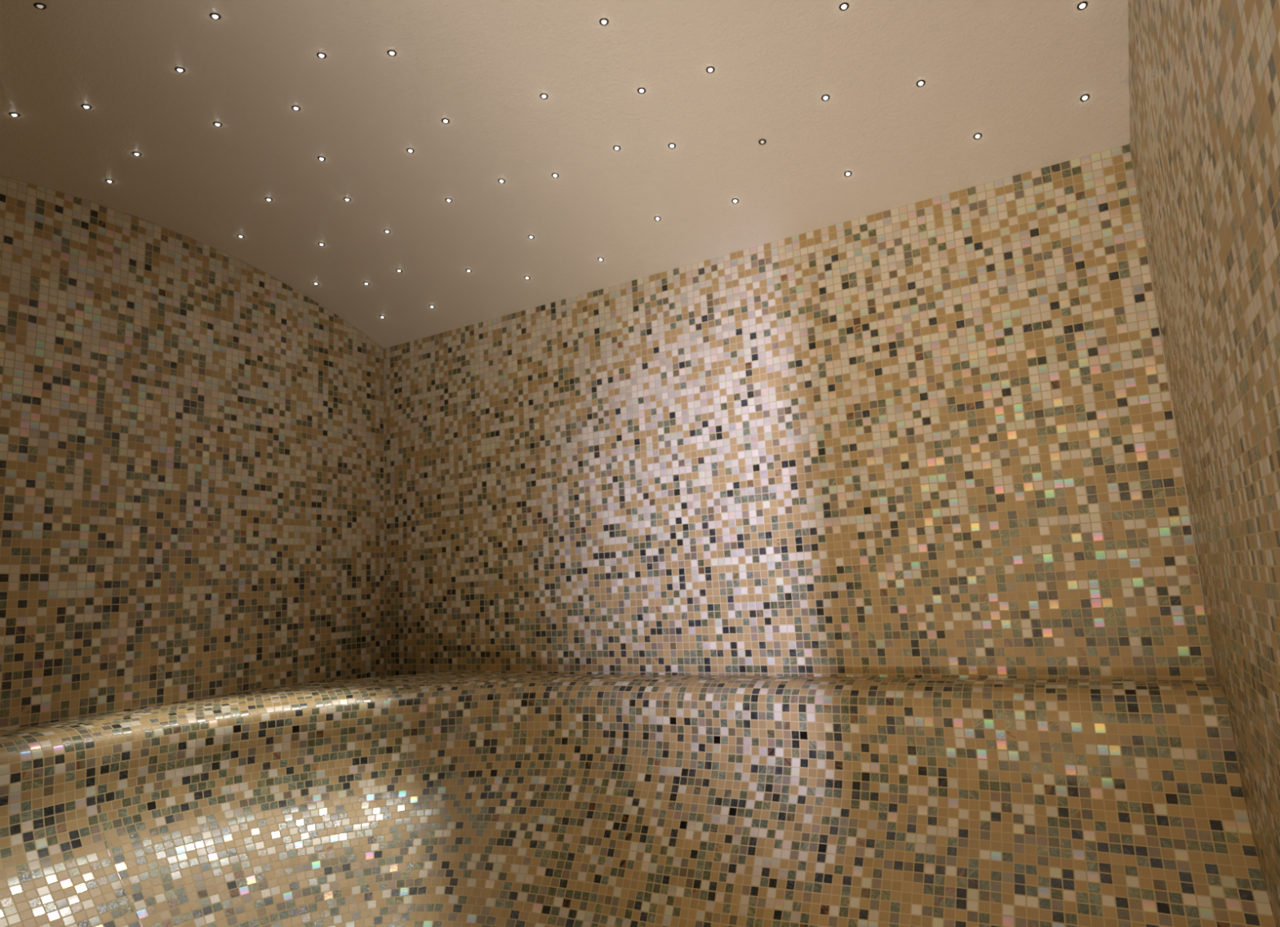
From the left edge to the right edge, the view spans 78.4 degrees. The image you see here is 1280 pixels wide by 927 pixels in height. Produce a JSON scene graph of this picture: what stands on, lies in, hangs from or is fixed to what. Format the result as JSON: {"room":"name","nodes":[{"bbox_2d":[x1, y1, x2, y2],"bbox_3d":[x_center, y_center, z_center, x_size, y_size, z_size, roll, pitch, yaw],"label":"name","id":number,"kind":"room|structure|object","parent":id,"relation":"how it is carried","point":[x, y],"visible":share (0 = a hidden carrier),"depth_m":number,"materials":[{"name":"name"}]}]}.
{"room":"spa","nodes":[
{"label":"spa","id":0,"kind":"room"},
{"bbox_2d":[0,176,384,729],"bbox_3d":[-1.488,0.500,2.089,0.100,2.487,1.980,-8,-10,29],"label":"wall","id":1,"kind":"structure","parent":0,"point":[192,442],"depth_m":2.30,"materials":[{"name":"tile"}]},
{"bbox_2d":[0,0,1130,348],"bbox_3d":[-0.425,-0.837,1.638,2.504,0.258,1.980,-8,-10,29],"label":"ceiling","id":2,"kind":"structure","parent":0,"point":[1015,73],"depth_m":1.87,"materials":[{"name":"beige paint"}]},
{"bbox_2d":[8,112,19,117],"bbox_3d":[-1.396,-0.779,1.752,0.020,0.010,0.020,-7,-10,22],"label":"recessed light","id":3,"kind":"object","parent":2,"relation":"in","point":[12,114],"visible":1,"depth_m":1.75,"materials":[{"name":"white glass"}]},
{"bbox_2d":[33,2,46,9],"bbox_3d":[-1.075,-0.821,1.407,0.020,0.010,0.020,-10,-11,36],"label":"recessed light","id":4,"kind":"object","parent":2,"relation":"in","point":[37,5],"visible":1,"depth_m":1.41,"materials":[{"name":"white glass"}]},
{"bbox_2d":[80,104,91,109],"bbox_3d":[-1.240,-0.799,1.758,0.020,0.009,0.020,-7,-10,22],"label":"recessed light","id":5,"kind":"object","parent":2,"relation":"in","point":[84,106],"visible":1,"depth_m":1.76,"materials":[{"name":"white glass"}]},
{"bbox_2d":[105,179,114,182],"bbox_3d":[-1.421,-0.757,2.104,0.020,0.008,0.020,-10,-11,37],"label":"recessed light","id":6,"kind":"object","parent":2,"relation":"in","point":[106,180],"visible":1,"depth_m":2.10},
{"bbox_2d":[132,151,141,155],"bbox_3d":[-1.270,-0.782,1.983,0.020,0.009,0.020,-10,-11,37],"label":"recessed light","id":7,"kind":"object","parent":2,"relation":"in","point":[135,153],"visible":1,"depth_m":1.98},
{"bbox_2d":[174,66,185,72],"bbox_3d":[-0.975,-0.835,1.664,0.020,0.009,0.020,-10,-11,37],"label":"recessed light","id":8,"kind":"object","parent":2,"relation":"in","point":[179,69],"visible":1,"depth_m":1.66,"materials":[{"name":"white glass"}]},
{"bbox_2d":[209,13,221,19],"bbox_3d":[-0.816,-0.860,1.508,0.020,0.009,0.020,-10,-11,37],"label":"recessed light","id":9,"kind":"object","parent":2,"relation":"in","point":[213,15],"visible":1,"depth_m":1.51,"materials":[{"name":"white glass"}]},
{"bbox_2d":[213,121,222,126],"bbox_3d":[-1.013,-0.814,1.883,0.020,0.008,0.020,-10,-11,37],"label":"recessed light","id":10,"kind":"object","parent":2,"relation":"in","point":[215,123],"visible":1,"depth_m":1.88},
{"bbox_2d":[265,197,272,201],"bbox_3d":[-1.060,-0.754,2.243,0.020,0.008,0.020,-10,-11,37],"label":"recessed light","id":11,"kind":"object","parent":2,"relation":"in","point":[268,199],"visible":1,"depth_m":2.24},
{"bbox_2d":[291,105,300,111],"bbox_3d":[-0.807,-0.834,1.843,0.020,0.008,0.020,-8,-9,29],"label":"recessed light","id":12,"kind":"object","parent":2,"relation":"in","point":[295,108],"visible":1,"depth_m":1.84,"materials":[{"name":"white glass"}]},
{"bbox_2d":[316,52,326,58],"bbox_3d":[-0.674,-0.865,1.663,0.020,0.008,0.020,-10,-11,37],"label":"recessed light","id":13,"kind":"object","parent":2,"relation":"in","point":[320,55],"visible":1,"depth_m":1.66,"materials":[{"name":"white glass"}]},
{"bbox_2d":[317,156,325,160],"bbox_3d":[-0.833,-0.798,2.056,0.020,0.008,0.020,-10,-11,37],"label":"recessed light","id":14,"kind":"object","parent":2,"relation":"in","point":[321,158],"visible":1,"depth_m":2.05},
{"bbox_2d":[343,197,351,201],"bbox_3d":[-0.838,-0.756,2.247,0.020,0.009,0.020,-10,-11,37],"label":"recessed light","id":15,"kind":"object","parent":2,"relation":"in","point":[347,199],"visible":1,"depth_m":2.24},
{"bbox_2d":[383,229,390,233],"bbox_3d":[-0.773,-0.711,2.403,0.020,0.010,0.020,-10,-11,36],"label":"recessed light","id":16,"kind":"object","parent":2,"relation":"in","point":[386,231],"visible":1,"depth_m":2.40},
{"bbox_2d":[386,49,396,56],"bbox_3d":[-0.528,-0.875,1.673,0.019,0.008,0.020,-10,-11,37],"label":"recessed light","id":17,"kind":"object","parent":2,"relation":"in","point":[391,52],"visible":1,"depth_m":1.67,"materials":[{"name":"white glass"}]},
{"bbox_2d":[395,268,402,272],"bbox_3d":[-0.799,-0.641,2.607,0.020,0.011,0.020,-10,-11,36],"label":"recessed light","id":18,"kind":"object","parent":2,"relation":"in","point":[398,270],"visible":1,"depth_m":2.60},
{"bbox_2d":[406,147,413,153],"bbox_3d":[-0.594,-0.809,2.031,0.020,0.009,0.020,-10,-11,37],"label":"recessed light","id":19,"kind":"object","parent":2,"relation":"in","point":[409,150],"visible":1,"depth_m":2.03,"materials":[{"name":"white glass"}]},
{"bbox_2d":[441,118,449,124],"bbox_3d":[-0.474,-0.836,1.917,0.020,0.008,0.020,-10,-11,37],"label":"recessed light","id":20,"kind":"object","parent":2,"relation":"in","point":[446,121],"visible":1,"depth_m":1.91,"materials":[{"name":"white glass"}]},
{"bbox_2d":[445,198,452,202],"bbox_3d":[-0.546,-0.752,2.244,0.020,0.010,0.020,-10,-11,37],"label":"recessed light","id":21,"kind":"object","parent":2,"relation":"in","point":[448,200],"visible":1,"depth_m":2.24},
{"bbox_2d":[497,178,505,183],"bbox_3d":[-0.379,-0.775,2.153,0.020,0.010,0.020,-10,-11,37],"label":"recessed light","id":22,"kind":"object","parent":2,"relation":"in","point":[500,180],"visible":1,"depth_m":2.15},
{"bbox_2d":[528,235,534,239],"bbox_3d":[-0.331,-0.689,2.389,0.020,0.011,0.020,-7,-10,22],"label":"recessed light","id":23,"kind":"object","parent":2,"relation":"in","point":[531,237],"visible":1,"depth_m":2.38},
{"bbox_2d":[539,93,548,99],"bbox_3d":[-0.224,-0.858,1.835,0.020,0.009,0.020,-10,-11,37],"label":"recessed light","id":24,"kind":"object","parent":2,"relation":"in","point":[543,95],"visible":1,"depth_m":1.83,"materials":[{"name":"white glass"}]},
{"bbox_2d":[551,173,559,177],"bbox_3d":[-0.229,-0.779,2.123,0.020,0.010,0.020,-10,-11,36],"label":"recessed light","id":25,"kind":"object","parent":2,"relation":"in","point":[553,175],"visible":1,"depth_m":2.12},
{"bbox_2d":[597,257,604,262],"bbox_3d":[-0.122,-0.638,2.455,0.020,0.012,0.020,-7,-10,22],"label":"recessed light","id":26,"kind":"object","parent":2,"relation":"in","point":[600,259],"visible":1,"depth_m":2.45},
{"bbox_2d":[599,17,608,25],"bbox_3d":[-0.074,-0.908,1.614,0.020,0.008,0.020,-10,-11,37],"label":"recessed light","id":27,"kind":"object","parent":2,"relation":"in","point":[603,21],"visible":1,"depth_m":1.61,"materials":[{"name":"white glass"}]},
{"bbox_2d":[613,145,620,151],"bbox_3d":[-0.059,-0.808,2.012,0.020,0.010,0.020,-7,-10,22],"label":"recessed light","id":28,"kind":"object","parent":2,"relation":"in","point":[615,148],"visible":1,"depth_m":2.01,"materials":[{"name":"white glass"}]},
{"bbox_2d":[637,87,645,93],"bbox_3d":[0.004,-0.863,1.817,0.020,0.009,0.020,-10,-11,37],"label":"recessed light","id":29,"kind":"object","parent":2,"relation":"in","point":[641,91],"visible":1,"depth_m":1.81,"materials":[{"name":"white glass"}]},
{"bbox_2d":[653,216,661,221],"bbox_3d":[0.051,-0.706,2.263,0.020,0.011,0.020,-7,-10,22],"label":"recessed light","id":30,"kind":"object","parent":2,"relation":"in","point":[658,218],"visible":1,"depth_m":2.26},
{"bbox_2d":[668,142,675,148],"bbox_3d":[0.081,-0.807,1.995,0.020,0.010,0.020,-7,-10,22],"label":"recessed light","id":31,"kind":"object","parent":2,"relation":"in","point":[671,145],"visible":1,"depth_m":1.99,"materials":[{"name":"white glass"}]},
{"bbox_2d":[706,66,715,73],"bbox_3d":[0.157,-0.879,1.753,0.020,0.009,0.020,-10,-11,37],"label":"recessed light","id":32,"kind":"object","parent":2,"relation":"in","point":[710,69],"visible":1,"depth_m":1.75,"materials":[{"name":"white glass"}]},
{"bbox_2d":[731,198,738,204],"bbox_3d":[0.263,-0.725,2.168,0.020,0.012,0.020,-7,-10,22],"label":"recessed light","id":33,"kind":"object","parent":2,"relation":"in","point":[735,201],"visible":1,"depth_m":2.16,"materials":[{"name":"white glass"}]},
{"bbox_2d":[758,138,766,144],"bbox_3d":[0.306,-0.805,1.964,0.020,0.010,0.020,-7,-10,22],"label":"recessed light","id":34,"kind":"object","parent":2,"relation":"in","point":[762,141],"visible":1,"depth_m":1.96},
{"bbox_2d":[821,94,830,101],"bbox_3d":[0.430,-0.848,1.821,0.020,0.010,0.020,-10,-11,36],"label":"recessed light","id":35,"kind":"object","parent":2,"relation":"in","point":[825,97],"visible":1,"depth_m":1.82,"materials":[{"name":"white glass"}]},
{"bbox_2d":[839,2,848,10],"bbox_3d":[0.411,-0.922,1.584,0.020,0.009,0.020,-10,-11,37],"label":"recessed light","id":36,"kind":"object","parent":2,"relation":"in","point":[843,6],"visible":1,"depth_m":1.58,"materials":[{"name":"white glass"}]},
{"bbox_2d":[844,170,852,177],"bbox_3d":[0.540,-0.752,2.038,0.020,0.012,0.020,-7,-10,22],"label":"recessed light","id":37,"kind":"object","parent":2,"relation":"in","point":[848,173],"visible":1,"depth_m":2.04,"materials":[{"name":"white glass"}]},
{"bbox_2d":[915,80,925,87],"bbox_3d":[0.632,-0.856,1.767,0.020,0.010,0.020,-10,-11,36],"label":"recessed light","id":38,"kind":"object","parent":2,"relation":"in","point":[919,83],"visible":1,"depth_m":1.76,"materials":[{"name":"white glass"}]},
{"bbox_2d":[973,133,982,139],"bbox_3d":[0.812,-0.788,1.890,0.020,0.012,0.020,-7,-10,22],"label":"recessed light","id":39,"kind":"object","parent":2,"relation":"in","point":[978,135],"visible":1,"depth_m":1.89,"materials":[{"name":"white glass"}]},
{"bbox_2d":[1076,1,1088,10],"bbox_3d":[0.882,-0.913,1.565,0.020,0.010,0.020,-10,-11,36],"label":"recessed light","id":40,"kind":"object","parent":2,"relation":"in","point":[1082,6],"visible":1,"depth_m":1.56,"materials":[{"name":"white glass"}]},
{"bbox_2d":[1080,93,1089,101],"bbox_3d":[1.000,-0.823,1.766,0.020,0.012,0.020,-7,-10,22],"label":"recessed light","id":41,"kind":"object","parent":2,"relation":"in","point":[1085,97],"visible":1,"depth_m":1.76,"materials":[{"name":"white glass"}]},
{"bbox_2d":[384,143,1215,679],"bbox_3d":[0.162,0.539,2.333,2.504,2.314,0.100,-8,-10,29],"label":"wall","id":42,"kind":"structure","parent":0,"point":[935,437],"depth_m":2.15,"materials":[{"name":"tile"}]},
{"bbox_2d":[1128,142,1217,679],"bbox_3d":[1.191,-0.147,1.761,0.004,1.244,0.004,-8,-10,29],"label":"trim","id":43,"kind":"structure","parent":42,"relation":"attached to","point":[1210,643],"depth_m":1.75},
{"bbox_2d":[1128,0,1279,926],"bbox_3d":[0.762,0.182,0.817,0.100,2.487,1.980,-8,-10,29],"label":"wall","id":44,"kind":"structure","parent":0,"point":[1204,75],"depth_m":1.13,"materials":[{"name":"tile"}]},
{"bbox_3d":[-0.295,1.617,1.253,2.504,0.100,1.980,-8,-10,29],"label":"floor","id":45,"kind":"structure","parent":0,"visible":0},
{"bbox_2d":[0,671,1275,926],"bbox_3d":[-0.326,1.031,1.345,2.503,1.069,1.979,-8,-10,29],"label":"bench","id":46,"kind":"object","parent":45,"relation":"on","point":[437,798],"visible":1,"depth_m":1.89,"materials":[{"name":"tile"}]}
]}

